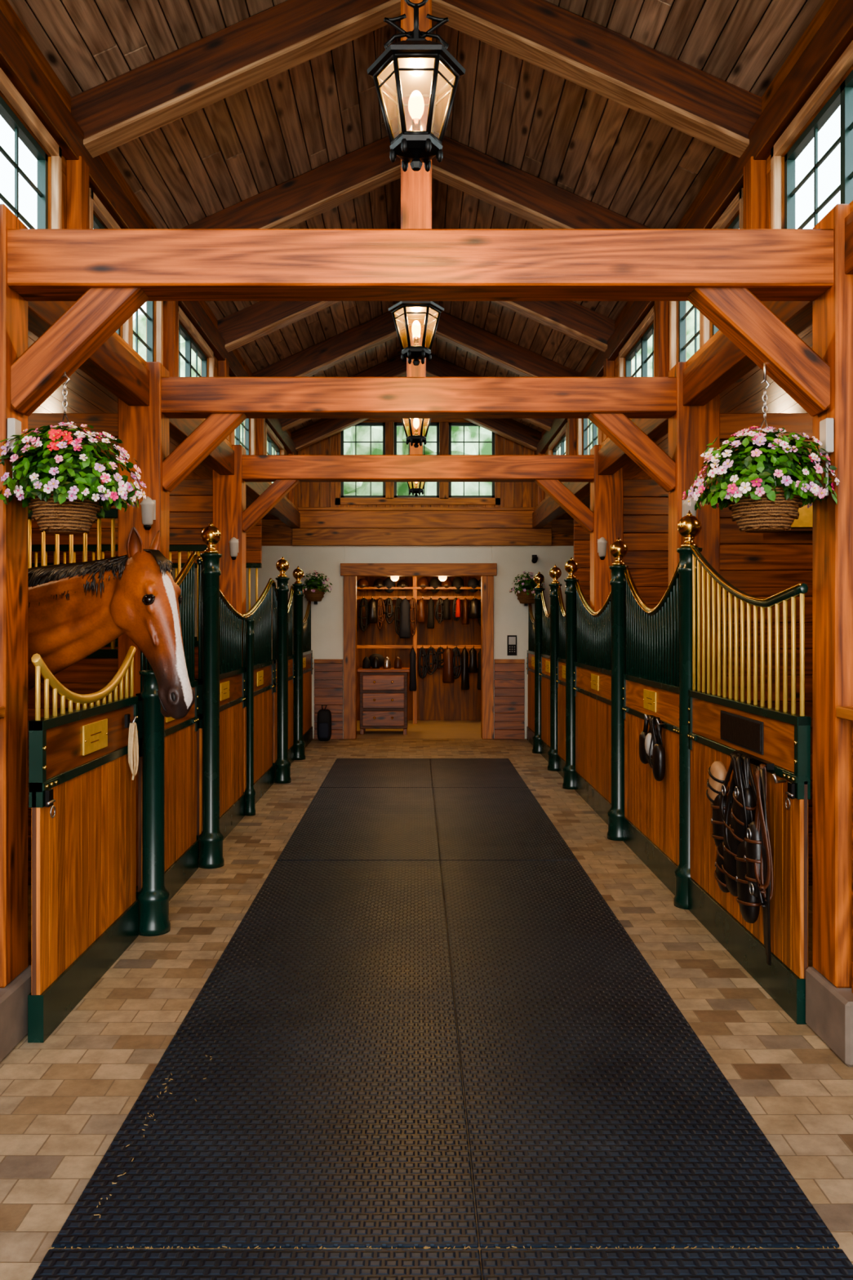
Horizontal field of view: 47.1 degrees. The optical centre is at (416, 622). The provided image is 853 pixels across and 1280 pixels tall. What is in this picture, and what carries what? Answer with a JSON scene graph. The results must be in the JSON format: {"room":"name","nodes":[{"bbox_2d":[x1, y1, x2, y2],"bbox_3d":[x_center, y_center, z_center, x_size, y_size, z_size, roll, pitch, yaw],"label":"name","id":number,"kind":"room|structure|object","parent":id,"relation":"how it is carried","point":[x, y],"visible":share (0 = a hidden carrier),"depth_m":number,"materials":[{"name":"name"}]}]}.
{"room":"horse stable","nodes":[
{"label":"horse stable","id":0,"kind":"room"},
{"bbox_2d":[0,706,4,718],"bbox_3d":[-1.510,0.040,0.705,0.160,2.920,5.410,0,0,0],"label":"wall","id":1,"kind":"structure","parent":0,"point":[2,708],"depth_m":3.39,"materials":[{"name":"brown wood"}]},
{"bbox_2d":[0,0,291,498],"bbox_3d":[-1.620,-1.950,5.350,0.060,1.096,14.700,0,0,0],"label":"wall","id":2,"kind":"structure","parent":0,"point":[6,8],"depth_m":4.44,"materials":[{"name":"brown wood"}]},
{"bbox_2d":[0,96,48,229],"bbox_3d":[-1.620,-1.755,3.680,0.036,0.550,1.160,0,0,0],"label":"window","id":3,"kind":"structure","parent":2,"relation":"in","point":[20,131],"depth_m":4.08,"materials":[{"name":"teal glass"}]},
{"bbox_2d":[93,213,119,335],"bbox_3d":[-1.620,-1.755,5.010,0.036,0.550,0.580,0,0,0],"label":"window","id":4,"kind":"structure","parent":2,"relation":"in","point":[97,224],"depth_m":4.95,"materials":[{"name":"clear glass"}]},
{"bbox_2d":[133,301,153,361],"bbox_3d":[-1.620,-1.755,5.680,0.036,0.550,0.600,0,0,0],"label":"window","id":5,"kind":"structure","parent":2,"relation":"in","point":[149,315],"depth_m":5.95,"materials":[{"name":"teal glass"}]},
{"bbox_2d":[0,9,300,528],"bbox_3d":[-1.560,-1.740,5.350,0.120,1.040,14.700,0,0,0],"label":"trim","id":6,"kind":"structure","parent":2,"relation":"attached to","point":[91,185],"depth_m":4.86,"materials":[{"name":"brown wood"}]},
{"bbox_2d":[178,322,207,377],"bbox_3d":[-1.620,-1.755,6.960,0.036,0.550,1.080,0,0,0],"label":"window","id":7,"kind":"structure","parent":2,"relation":"in","point":[190,344],"depth_m":6.94,"materials":[{"name":"clear glass"}]},
{"bbox_2d":[235,418,248,454],"bbox_3d":[-1.620,-1.755,8.900,0.036,0.550,1.000,0,0,0],"label":"window","id":8,"kind":"structure","parent":2,"relation":"in","point":[246,427],"depth_m":9.37,"materials":[{"name":"clear glass"}]},
{"bbox_2d":[266,434,279,482],"bbox_3d":[-1.620,-1.755,10.850,0.036,0.550,1.300,0,0,0],"label":"window","id":9,"kind":"structure","parent":2,"relation":"in","point":[271,444],"depth_m":10.83,"materials":[{"name":"clear glass"}]},
{"bbox_2d":[27,329,278,519],"bbox_3d":[-3.000,-1.385,8.050,2.700,0.090,9.300,0,0,0],"label":"wall","id":10,"kind":"structure","parent":0,"point":[85,394],"depth_m":5.94,"materials":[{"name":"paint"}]},
{"bbox_2d":[171,431,590,738],"bbox_3d":[0.000,-0.841,12.760,8.600,4.681,0.120,0,0,0],"label":"wall","id":11,"kind":"structure","parent":0,"point":[510,615],"depth_m":12.70,"materials":[{"name":"white paint"}]},
{"bbox_2d":[301,570,332,604],"bbox_3d":[-1.289,-0.457,12.478,0.432,0.433,0.399,0,0,-35],"label":"hanging flower basket","id":12,"kind":"object","parent":11,"relation":"hanging from","point":[314,593],"visible":0.91,"depth_m":12.40,"materials":[{"name":"wicker"}]},
{"bbox_2d":[341,422,385,497],"bbox_3d":[-0.690,-2.110,12.760,0.580,0.980,0.060,0,0,0],"label":"window","id":13,"kind":"structure","parent":11,"relation":"in","point":[371,424],"depth_m":12.73,"materials":[{"name":"clear glass"}]},
{"bbox_2d":[394,422,439,497],"bbox_3d":[0.005,-2.110,12.760,0.590,0.980,0.060,0,0,0],"label":"window","id":14,"kind":"structure","parent":11,"relation":"in","point":[396,424],"depth_m":12.73,"materials":[{"name":"clear glass"}]},
{"bbox_2d":[314,659,524,738],"bbox_3d":[0.040,0.985,12.674,2.720,1.030,0.048,0,0,0],"label":"wainscoting","id":15,"kind":"structure","parent":11,"relation":"attached to","point":[508,690],"depth_m":12.67,"materials":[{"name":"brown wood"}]},
{"bbox_2d":[292,418,551,738],"bbox_3d":[0.075,-0.595,12.730,3.350,4.190,0.220,0,0,0],"label":"trim","id":16,"kind":"structure","parent":11,"relation":"attached to","point":[319,526],"depth_m":12.65,"materials":[{"name":"brown wood"}]},
{"bbox_2d":[448,422,494,497],"bbox_3d":[0.720,-2.110,12.760,0.600,0.980,0.060,0,0,0],"label":"window","id":17,"kind":"structure","parent":11,"relation":"in","point":[451,424],"depth_m":12.73,"materials":[{"name":"clear glass"}]},
{"bbox_2d":[506,635,516,655],"bbox_3d":[1.240,0.290,12.678,0.120,0.260,0.043,0,0,0],"label":"intercom panel","id":18,"kind":"object","parent":11,"relation":"attached to","point":[511,639],"visible":1,"depth_m":12.67,"materials":[{"name":"black plastic"}]},
{"bbox_2d":[509,570,546,605],"bbox_3d":[1.421,-0.440,12.480,0.446,0.439,0.413,0,0,28],"label":"hanging flower basket","id":19,"kind":"object","parent":11,"relation":"hanging from","point":[526,596],"visible":0.78,"depth_m":12.39,"materials":[{"name":"wicker"}]},
{"bbox_2d":[515,590,534,604],"bbox_3d":[1.420,-0.330,12.480,0.304,0.167,0.304,0,0,0],"label":"basket","id":20,"kind":"object","parent":19,"relation":"on","point":[525,597],"depth_m":12.37,"materials":[{"name":"wicker"}]},
{"bbox_2d":[531,555,537,563],"bbox_3d":[1.521,-0.818,12.567,0.076,0.124,0.274,0,0,7],"label":"security camera","id":21,"kind":"object","parent":11,"relation":"attached to","point":[535,558],"visible":1,"depth_m":12.45,"materials":[{"name":"black plastic"}]},
{"bbox_2d":[7,0,825,432],"bbox_3d":[0.000,-2.752,5.350,3.520,0.809,14.697,0,0,0],"label":"ceiling","id":22,"kind":"structure","parent":0,"point":[52,15],"depth_m":5.41,"materials":[{"name":"brown wood"}]},
{"bbox_2d":[356,576,480,720],"bbox_3d":[0.050,0.250,14.015,4.300,2.500,2.370,0,0,0],"label":"wall","id":23,"kind":"structure","parent":0,"point":[437,700],"depth_m":15.08,"materials":[{"name":"brown wood"}]},
{"bbox_2d":[1,0,838,430],"bbox_3d":[0.000,-2.770,5.350,3.834,0.911,15.100,0,0,0],"label":"roof","id":24,"kind":"structure","parent":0,"point":[25,0],"depth_m":5.37,"materials":[{"name":"brown wood"}]},
{"bbox_2d":[0,720,852,1279],"bbox_3d":[0.000,1.600,6.600,8.800,0.200,17.200,0,0,0],"label":"floor","id":25,"kind":"structure","parent":0,"point":[64,1098],"depth_m":3.68,"materials":[{"name":"stone"}]},
{"bbox_2d":[0,964,31,1062],"bbox_3d":[-1.560,1.390,3.490,0.300,0.220,0.380,0,0,0],"label":"stone plinth","id":26,"kind":"object","parent":25,"relation":"on","point":[14,996],"visible":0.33,"depth_m":3.44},
{"bbox_2d":[27,413,118,884],"bbox_3d":[-2.945,0.150,5.620,2.510,2.696,0.060,0,0,0],"label":"wall","id":27,"kind":"structure","parent":25,"relation":"on","point":[91,674],"depth_m":5.59,"materials":[{"name":"brown wood"}]},
{"bbox_2d":[27,645,139,1042],"bbox_3d":[-1.344,0.804,4.090,0.088,1.391,1.241,0,0,0],"label":"stall","id":28,"kind":"object","parent":25,"relation":"on","point":[82,791],"visible":0.94,"depth_m":3.88,"materials":[{"name":"green paint"}]},
{"bbox_2d":[124,714,138,780],"bbox_3d":[-1.309,0.571,4.500,0.050,0.302,0.107,0,0,0],"label":"lead rope","id":29,"kind":"object","parent":28,"relation":"attached to","point":[133,744],"visible":1,"depth_m":4.49,"materials":[{"name":"white fabric"}]},
{"bbox_2d":[27,526,195,719],"bbox_3d":[-2.422,0.558,4.269,3.092,1.884,0.726,0,0,2],"label":"horse","id":30,"kind":"object","parent":25,"relation":"on","point":[75,610],"visible":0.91,"depth_m":3.99},
{"bbox_2d":[27,479,213,708],"bbox_3d":[-2.945,0.150,8.190,2.510,2.696,0.060,0,0,0],"label":"wall","id":31,"kind":"structure","parent":25,"relation":"on","point":[191,502],"depth_m":8.16,"materials":[{"name":"brown wood"}]},
{"bbox_2d":[31,519,262,664],"bbox_3d":[-2.945,0.150,10.690,2.510,2.696,0.060,0,0,0],"label":"wall","id":32,"kind":"structure","parent":25,"relation":"on","point":[253,538],"depth_m":10.66,"materials":[{"name":"brown wood"}]},
{"bbox_2d":[137,669,170,936],"bbox_3d":[-1.280,0.865,4.770,0.161,1.270,0.161,0,0,0],"label":"post","id":33,"kind":"object","parent":25,"relation":"on","point":[153,897],"visible":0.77,"depth_m":4.72,"materials":[{"name":"metal"}]},
{"bbox_2d":[135,551,199,901],"bbox_3d":[-1.355,0.530,5.419,0.066,1.939,1.159,0,0,0],"label":"stall","id":34,"kind":"object","parent":25,"relation":"on","point":[180,842],"visible":0.41,"depth_m":5.61,"materials":[{"name":"green paint"}]},
{"bbox_2d":[198,521,224,868],"bbox_3d":[-1.270,0.436,6.060,0.161,2.128,0.161,0,0,0],"label":"post","id":35,"kind":"object","parent":25,"relation":"on","point":[211,839],"visible":1,"depth_m":6.01,"materials":[{"name":"metal"}]},
{"bbox_2d":[195,555,245,858],"bbox_3d":[-1.355,0.540,6.872,0.066,1.920,1.497,0,0,0],"label":"stall","id":36,"kind":"object","parent":25,"relation":"on","point":[232,673],"visible":0.63,"depth_m":7.00,"materials":[{"name":"green paint"}]},
{"bbox_2d":[244,618,255,815],"bbox_3d":[-1.300,0.735,7.660,0.087,1.530,0.087,0,0,0],"label":"post","id":37,"kind":"object","parent":25,"relation":"on","point":[250,793],"visible":1,"depth_m":7.63,"materials":[{"name":"metal"}]},
{"bbox_2d":[31,1248,482,1279],"bbox_3d":[-0.363,1.494,1.620,1.024,0.010,1.426,0,0,0],"label":"rubber mat","id":38,"kind":"object","parent":25,"relation":"on","point":[57,1264],"visible":1,"depth_m":2.27,"materials":[{"name":"rubber"}]},
{"bbox_2d":[242,577,274,804],"bbox_3d":[-1.355,0.540,8.433,0.066,1.920,1.467,0,0,0],"label":"stall","id":39,"kind":"object","parent":25,"relation":"on","point":[261,611],"visible":0.84,"depth_m":8.55,"materials":[{"name":"green paint"}]},
{"bbox_2d":[51,860,478,1248],"bbox_3d":[-0.363,1.494,4.245,1.024,0.010,3.796,0,0,0],"label":"rubber mat","id":40,"kind":"object","parent":25,"relation":"on","point":[328,1111],"visible":1,"depth_m":3.09,"materials":[{"name":"rubber"}]},
{"bbox_2d":[274,556,291,783],"bbox_3d":[-1.260,0.436,9.230,0.161,2.128,0.161,0,0,0],"label":"post","id":41,"kind":"object","parent":25,"relation":"on","point":[282,765],"visible":1,"depth_m":9.18,"materials":[{"name":"metal"}]},
{"bbox_2d":[271,580,294,781],"bbox_3d":[-1.355,0.546,10.010,0.066,1.908,1.443,0,0,0],"label":"stall","id":42,"kind":"object","parent":25,"relation":"on","point":[291,657],"visible":0.46,"depth_m":10.31,"materials":[{"name":"green paint"}]},
{"bbox_2d":[292,565,305,759],"bbox_3d":[-1.300,0.436,10.790,0.161,2.128,0.161,0,0,0],"label":"post","id":43,"kind":"object","parent":25,"relation":"on","point":[298,574],"visible":0.98,"depth_m":10.74,"materials":[{"name":"metal"}]},
{"bbox_2d":[292,586,313,748],"bbox_3d":[-1.355,0.546,11.735,0.066,1.908,1.753,0,0,0],"label":"stall","id":44,"kind":"object","parent":25,"relation":"on","point":[308,668],"visible":0.56,"depth_m":12.08,"materials":[{"name":"green paint"}]},
{"bbox_2d":[316,705,331,741],"bbox_3d":[-1.170,1.272,12.435,0.180,0.455,0.189,0,0,0],"label":"backpack","id":45,"kind":"object","parent":25,"relation":"on","point":[324,716],"visible":1,"depth_m":12.39,"materials":[{"name":"black fabric"}]},
{"bbox_2d":[277,787,439,860],"bbox_3d":[-0.363,1.494,7.505,1.024,0.010,2.696,0,0,0],"label":"rubber mat","id":46,"kind":"object","parent":25,"relation":"on","point":[338,824],"visible":1,"depth_m":7.13,"materials":[{"name":"rubber"}]},
{"bbox_2d":[320,758,432,787],"bbox_3d":[-0.363,1.494,9.820,1.024,0.010,1.906,0,0,0],"label":"rubber mat","id":47,"kind":"object","parent":25,"relation":"on","point":[344,772],"visible":1,"depth_m":9.69,"materials":[{"name":"rubber"}]},
{"bbox_2d":[357,667,409,734],"bbox_3d":[-0.440,1.060,13.361,0.700,0.880,0.538,0,0,0],"label":"dresser","id":48,"kind":"object","parent":25,"relation":"on","point":[383,691],"visible":0.99,"depth_m":13.12,"materials":[{"name":"brown wood"}]},
{"bbox_2d":[362,653,401,668],"bbox_3d":[-0.465,0.520,13.422,0.540,0.200,0.255,0,0,0],"label":"supplies","id":49,"kind":"object","parent":48,"relation":"on","point":[375,660],"visible":1,"depth_m":13.32,"materials":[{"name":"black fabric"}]},
{"bbox_2d":[213,418,623,613],"bbox_3d":[0.015,-0.735,8.185,3.390,4.430,0.210,0,0,0],"label":"frame","id":50,"kind":"object","parent":25,"relation":"on","point":[604,518],"visible":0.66,"depth_m":8.10,"materials":[{"name":"brown wood"}]},
{"bbox_2d":[228,537,239,559],"bbox_3d":[-1.490,-0.608,8.019,0.084,0.185,0.122,0,0,0],"label":"wall sconce","id":51,"kind":"object","parent":50,"relation":"attached to","point":[233,542],"visible":1,"depth_m":7.98,"materials":[{"name":"glass"}]},
{"bbox_2d":[597,537,607,559],"bbox_3d":[1.520,-0.608,8.019,0.084,0.185,0.122,0,0,0],"label":"wall sconce","id":52,"kind":"object","parent":50,"relation":"attached to","point":[602,542],"visible":1,"depth_m":7.98,"materials":[{"name":"glass"}]},
{"bbox_2d":[356,576,480,724],"bbox_3d":[0.050,0.350,14.552,3.000,2.300,0.396,0,0,0],"label":"rack","id":53,"kind":"object","parent":25,"relation":"on","point":[407,611],"visible":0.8,"depth_m":14.48,"materials":[{"name":"brown wood"}]},
{"bbox_2d":[118,320,719,885],"bbox_3d":[0.015,-0.735,5.615,3.390,4.430,0.210,0,0,0],"label":"frame","id":54,"kind":"object","parent":25,"relation":"on","point":[224,403],"visible":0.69,"depth_m":5.53,"materials":[{"name":"brown wood"}]},
{"bbox_2d":[140,496,155,530],"bbox_3d":[-1.490,-0.608,5.449,0.084,0.185,0.122,0,0,0],"label":"wall sconce","id":55,"kind":"object","parent":54,"relation":"attached to","point":[148,505],"visible":0.98,"depth_m":5.41,"materials":[{"name":"glass"}]},
{"bbox_2d":[682,496,697,517],"bbox_3d":[1.520,-0.608,5.449,0.084,0.185,0.122,0,0,0],"label":"wall sconce","id":56,"kind":"object","parent":54,"relation":"attached to","point":[686,508],"visible":0.39,"depth_m":5.40,"materials":[{"name":"grey plastic"}]},
{"bbox_2d":[0,0,852,987],"bbox_3d":[0.015,-0.835,3.535,3.390,4.230,0.210,0,0,0],"label":"frame","id":57,"kind":"object","parent":25,"relation":"on","point":[726,275],"visible":0.98,"depth_m":3.45,"materials":[{"name":"brown wood"}]},
{"bbox_2d":[7,417,21,496],"bbox_3d":[-1.424,-0.585,3.470,0.028,0.270,0.060,0,0,0],"label":"wall sconce","id":58,"kind":"object","parent":57,"relation":"attached to","point":[14,425],"visible":0.64,"depth_m":3.44,"materials":[{"name":"glass"}]},
{"bbox_2d":[0,371,146,534],"bbox_3d":[-1.273,-0.653,3.529,0.556,0.655,0.476,0,0,0],"label":"hanging flower basket","id":59,"kind":"object","parent":57,"relation":"hanging from","point":[65,493],"visible":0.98,"depth_m":3.44,"materials":[{"name":"wicker"}]},
{"bbox_2d":[27,491,101,534],"bbox_3d":[-1.270,-0.397,3.540,0.259,0.143,0.259,0,0,0],"label":"basket","id":60,"kind":"object","parent":59,"relation":"on","point":[76,517],"depth_m":3.46,"materials":[{"name":"wicker"}]},
{"bbox_2d":[682,362,839,533],"bbox_3d":[1.257,-0.645,3.537,0.561,0.629,0.476,0,0,0],"label":"hanging flower basket","id":61,"kind":"object","parent":57,"relation":"hanging from","point":[765,486],"visible":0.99,"depth_m":3.44,"materials":[{"name":"wicker"}]},
{"bbox_2d":[728,486,802,533],"bbox_3d":[1.260,-0.404,3.540,0.267,0.147,0.267,0,0,0],"label":"basket","id":62,"kind":"object","parent":61,"relation":"on","point":[775,511],"depth_m":3.45,"materials":[{"name":"wicker"}]},
{"bbox_2d":[819,417,834,496],"bbox_3d":[1.454,-0.585,3.470,0.028,0.270,0.060,0,0,0],"label":"wall sconce","id":63,"kind":"object","parent":57,"relation":"attached to","point":[826,425],"visible":0.9,"depth_m":3.44,"materials":[{"name":"grey plastic"}]},
{"bbox_2d":[48,1054,840,1249],"bbox_3d":[0.068,1.490,2.846,1.892,0.009,1.048,0,0,0],"label":"straw","id":64,"kind":"object","parent":25,"relation":"on","point":[425,1246],"visible":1,"depth_m":2.34,"materials":[{"name":"gold plant"}]},
{"bbox_2d":[430,758,528,787],"bbox_3d":[0.584,1.494,9.820,0.863,0.010,1.906,0,0,0],"label":"rubber mat","id":65,"kind":"object","parent":25,"relation":"on","point":[446,772],"visible":1,"depth_m":9.69,"materials":[{"name":"rubber"}]},
{"bbox_2d":[433,787,577,860],"bbox_3d":[0.584,1.494,7.505,0.863,0.010,2.696,0,0,0],"label":"rubber mat","id":66,"kind":"object","parent":25,"relation":"on","point":[473,824],"visible":1,"depth_m":7.13,"materials":[{"name":"rubber"}]},
{"bbox_2d":[526,603,534,745],"bbox_3d":[1.445,0.557,11.995,0.066,1.887,1.237,0,0,0],"label":"stall","id":67,"kind":"object","parent":25,"relation":"on","point":[531,651],"visible":0.43,"depth_m":12.24,"materials":[{"name":"green paint"}]},
{"bbox_2d":[532,571,545,753],"bbox_3d":[1.420,0.451,11.320,0.161,2.098,0.161,0,0,0],"label":"post","id":68,"kind":"object","parent":25,"relation":"on","point":[539,578],"visible":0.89,"depth_m":11.28,"materials":[{"name":"green paint"}]},
{"bbox_2d":[539,589,550,761],"bbox_3d":[1.445,0.556,10.660,0.066,1.888,1.205,0,0,0],"label":"stall","id":69,"kind":"object","parent":25,"relation":"on","point":[544,673],"visible":0.56,"depth_m":10.88,"materials":[{"name":"green paint"}]},
{"bbox_2d":[547,564,561,771],"bbox_3d":[1.420,0.451,10.000,0.161,2.098,0.161,0,0,0],"label":"post","id":70,"kind":"object","parent":25,"relation":"on","point":[555,572],"visible":0.86,"depth_m":9.95,"materials":[{"name":"metal"}]},
{"bbox_2d":[555,584,565,777],"bbox_3d":[1.445,0.557,9.450,0.066,1.886,0.988,0,0,0],"label":"stall","id":71,"kind":"object","parent":25,"relation":"on","point":[561,660],"visible":0.47,"depth_m":9.69,"materials":[{"name":"green paint"}]},
{"bbox_2d":[562,557,578,789],"bbox_3d":[1.410,0.451,8.900,0.161,2.098,0.161,0,0,0],"label":"post","id":72,"kind":"object","parent":25,"relation":"on","point":[571,566],"visible":0.94,"depth_m":8.85,"materials":[{"name":"metal"}]},
{"bbox_2d":[573,519,590,604],"bbox_3d":[2.960,0.150,10.690,2.480,2.696,0.050,0,0,0],"label":"wall","id":73,"kind":"structure","parent":25,"relation":"on","point":[581,536],"depth_m":10.66,"materials":[{"name":"brown wood"}]},
{"bbox_2d":[573,579,611,824],"bbox_3d":[1.445,0.555,7.860,0.066,1.889,1.958,0,0,0],"label":"stall","id":74,"kind":"object","parent":25,"relation":"on","point":[593,665],"visible":0.77,"depth_m":7.92,"materials":[{"name":"green paint"}]},
{"bbox_2d":[607,537,628,840],"bbox_3d":[1.410,0.451,6.820,0.161,2.098,0.161,0,0,0],"label":"post","id":75,"kind":"object","parent":25,"relation":"on","point":[619,548],"visible":0.9,"depth_m":6.77,"materials":[{"name":"metal"}]},
{"bbox_2d":[440,860,839,1248],"bbox_3d":[0.584,1.494,4.245,0.863,0.010,3.796,0,0,0],"label":"rubber mat","id":76,"kind":"object","parent":25,"relation":"on","point":[597,1115],"visible":1,"depth_m":3.09,"materials":[{"name":"rubber"}]},
{"bbox_2d":[622,561,679,895],"bbox_3d":[1.445,0.556,6.010,0.066,1.888,1.501,0,0,0],"label":"stall","id":77,"kind":"object","parent":25,"relation":"on","point":[651,681],"visible":0.79,"depth_m":5.92,"materials":[{"name":"green paint"}]},
{"bbox_2d":[639,714,665,781],"bbox_3d":[1.393,0.727,5.810,0.075,0.366,0.478,0,0,0],"label":"halter","id":78,"kind":"object","parent":77,"relation":"attached to","point":[649,746],"visible":1,"depth_m":5.67,"materials":[{"name":"leather"}]},
{"bbox_2d":[480,1248,852,1279],"bbox_3d":[0.584,1.494,1.620,0.863,0.010,1.426,0,0,0],"label":"rubber mat","id":79,"kind":"object","parent":25,"relation":"on","point":[496,1264],"visible":1,"depth_m":2.27,"materials":[{"name":"rubber"}]},
{"bbox_2d":[673,510,702,909],"bbox_3d":[1.450,0.451,5.200,0.161,2.098,0.161,0,0,0],"label":"post","id":80,"kind":"object","parent":25,"relation":"on","point":[689,526],"visible":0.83,"depth_m":5.16,"materials":[{"name":"metal"}]},
{"bbox_2d":[623,479,813,623],"bbox_3d":[2.960,0.150,8.190,2.480,2.696,0.050,0,0,0],"label":"wall","id":81,"kind":"structure","parent":25,"relation":"on","point":[646,503],"depth_m":8.16,"materials":[{"name":"brown wood"}]},
{"bbox_2d":[687,545,811,1024],"bbox_3d":[1.434,0.546,4.384,0.088,1.908,1.508,0,0,0],"label":"stall","id":82,"kind":"object","parent":25,"relation":"on","point":[786,734],"visible":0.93,"depth_m":4.06,"materials":[{"name":"green paint"}]},
{"bbox_2d":[720,710,763,755],"bbox_3d":[1.431,0.477,4.325,0.011,0.135,0.550,0,0,0],"label":"name plaque","id":83,"kind":"object","parent":82,"relation":"attached to","point":[743,731],"visible":1,"depth_m":4.28,"materials":[{"name":"black"}]},
{"bbox_2d":[706,750,786,965],"bbox_3d":[1.368,0.933,4.093,0.114,0.775,0.800,0,0,0],"label":"bridle","id":84,"kind":"object","parent":82,"relation":"attached to","point":[744,863],"visible":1,"depth_m":3.98,"materials":[{"name":"black leather"}]},
{"bbox_2d":[720,413,813,884],"bbox_3d":[2.960,0.150,5.620,2.480,2.696,0.050,0,0,0],"label":"wall","id":85,"kind":"structure","parent":25,"relation":"on","point":[759,565],"depth_m":5.59,"materials":[{"name":"brown wood"}]},
{"bbox_2d":[784,502,813,531],"bbox_3d":[2.170,-0.610,5.555,0.300,0.180,0.070,0,0,0],"label":"wall plaque","id":86,"kind":"object","parent":85,"relation":"attached to","point":[804,522],"visible":0.18,"depth_m":5.52,"materials":[{"name":"gold metal"}]},
{"bbox_2d":[805,966,852,1066],"bbox_3d":[1.600,1.390,3.480,0.300,0.220,0.360,0,0,0],"label":"stone plinth","id":87,"kind":"object","parent":25,"relation":"on","point":[828,1007],"visible":0.96,"depth_m":3.43,"materials":[{"name":"stone"}]},
{"bbox_2d":[554,324,813,519],"bbox_3d":[3.000,-1.385,8.050,2.700,0.090,9.300,0,0,0],"label":"wall","id":88,"kind":"structure","parent":0,"point":[745,394],"depth_m":5.92,"materials":[{"name":"brown wood"}]},
{"bbox_2d":[541,0,852,498],"bbox_3d":[1.620,-1.950,5.350,0.060,1.096,14.700,0,0,0],"label":"wall","id":89,"kind":"structure","parent":0,"point":[828,6],"depth_m":4.42,"materials":[{"name":"brown wood"}]},
{"bbox_2d":[71,0,761,451],"bbox_3d":[0.000,-2.650,5.950,3.261,0.928,13.240,0,0,0],"label":"roof beams","id":90,"kind":"structure","parent":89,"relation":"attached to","point":[717,113],"depth_m":4.58,"materials":[{"name":"wood"}]},
{"bbox_2d":[367,0,465,172],"bbox_3d":[0.000,-2.055,2.700,0.272,1.610,0.236,0,0,0],"label":"pendant lantern","id":91,"kind":"object","parent":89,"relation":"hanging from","point":[415,68],"visible":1,"depth_m":2.69,"materials":[{"name":"black metal"}]},
{"bbox_2d":[388,301,444,365],"bbox_3d":[0.000,-2.055,4.750,0.272,1.610,0.236,0,0,0],"label":"pendant lantern","id":92,"kind":"object","parent":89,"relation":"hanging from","point":[406,310],"visible":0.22,"depth_m":4.73,"materials":[{"name":"black metal"}]},
{"bbox_2d":[401,418,431,448],"bbox_3d":[0.000,-2.055,6.980,0.272,1.610,0.236,0,0,0],"label":"pendant lantern","id":93,"kind":"object","parent":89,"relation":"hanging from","point":[415,438],"visible":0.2,"depth_m":6.96,"materials":[{"name":"black metal"}]},
{"bbox_2d":[407,481,425,497],"bbox_3d":[0.000,-2.055,9.700,0.272,1.610,0.236,0,0,0],"label":"pendant lantern","id":94,"kind":"object","parent":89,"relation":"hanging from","point":[415,491],"visible":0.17,"depth_m":9.68,"materials":[{"name":"black metal"}]},
{"bbox_2d":[552,434,565,482],"bbox_3d":[1.620,-1.755,10.850,0.036,0.550,1.300,0,0,0],"label":"window","id":95,"kind":"structure","parent":89,"relation":"in","point":[561,444],"depth_m":10.83,"materials":[{"name":"clear glass"}]},
{"bbox_2d":[582,418,597,454],"bbox_3d":[1.620,-1.755,8.900,0.036,0.550,1.000,0,0,0],"label":"window","id":96,"kind":"structure","parent":89,"relation":"in","point":[585,426],"depth_m":9.34,"materials":[{"name":"clear glass"}]},
{"bbox_2d":[625,322,653,377],"bbox_3d":[1.620,-1.755,6.960,0.036,0.550,1.080,0,0,0],"label":"window","id":97,"kind":"structure","parent":89,"relation":"in","point":[642,344],"depth_m":6.94,"materials":[{"name":"clear glass"}]},
{"bbox_2d":[678,301,699,361],"bbox_3d":[1.620,-1.755,5.680,0.036,0.550,0.600,0,0,0],"label":"window","id":98,"kind":"structure","parent":89,"relation":"in","point":[682,315],"depth_m":5.95,"materials":[{"name":"clear glass"}]},
{"bbox_2d":[532,0,852,528],"bbox_3d":[1.560,-1.740,5.350,0.120,1.040,14.700,0,0,0],"label":"trim","id":99,"kind":"structure","parent":89,"relation":"attached to","point":[718,363],"depth_m":4.71,"materials":[{"name":"brown wood"}]},
{"bbox_2d":[712,213,739,335],"bbox_3d":[1.620,-1.755,5.010,0.036,0.550,0.580,0,0,0],"label":"window","id":100,"kind":"structure","parent":89,"relation":"in","point":[735,224],"depth_m":4.96,"materials":[{"name":"clear glass"}]},
{"bbox_2d":[784,70,852,229],"bbox_3d":[1.620,-1.755,3.680,0.036,0.550,1.160,0,0,0],"label":"window","id":101,"kind":"structure","parent":89,"relation":"in","point":[842,96],"depth_m":3.90,"materials":[{"name":"clear glass"}]},
{"bbox_2d":[835,706,852,992],"bbox_3d":[1.540,0.040,0.705,0.160,2.920,5.410,0,0,0],"label":"wall","id":102,"kind":"structure","parent":0,"point":[846,713],"depth_m":3.39,"materials":[{"name":"brown wood"}]},
{"label":"outside","id":103,"kind":"structure","parent":0,"visible":0},
{"bbox_3d":[0.000,1.855,7.500,60.000,0.290,65.000,0,0,0],"label":"lawn","id":104,"kind":"structure","parent":103,"visible":0},
{"bbox_2d":[133,314,407,495],"bbox_3d":[-3.061,-2.695,20.037,5.953,8.904,6.353,0,0,0],"label":"tree","id":105,"kind":"object","parent":104,"relation":"on","point":[363,433],"visible":0.06,"depth_m":18.30,"materials":[{"name":"green plant"}]},
{"bbox_2d":[396,426,491,495],"bbox_3d":[1.589,-3.242,22.182,7.611,9.997,7.316,0,0,0],"label":"tree","id":106,"kind":"object","parent":104,"relation":"on","point":[471,433],"visible":0.02,"depth_m":19.16,"materials":[{"name":"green plant"}]},
{"bbox_2d":[556,301,699,454],"bbox_3d":[5.054,-2.326,19.015,5.528,8.169,5.569,0,0,38],"label":"tree","id":107,"kind":"object","parent":104,"relation":"on","point":[691,317],"visible":0.02,"depth_m":17.22,"materials":[{"name":"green plant"}]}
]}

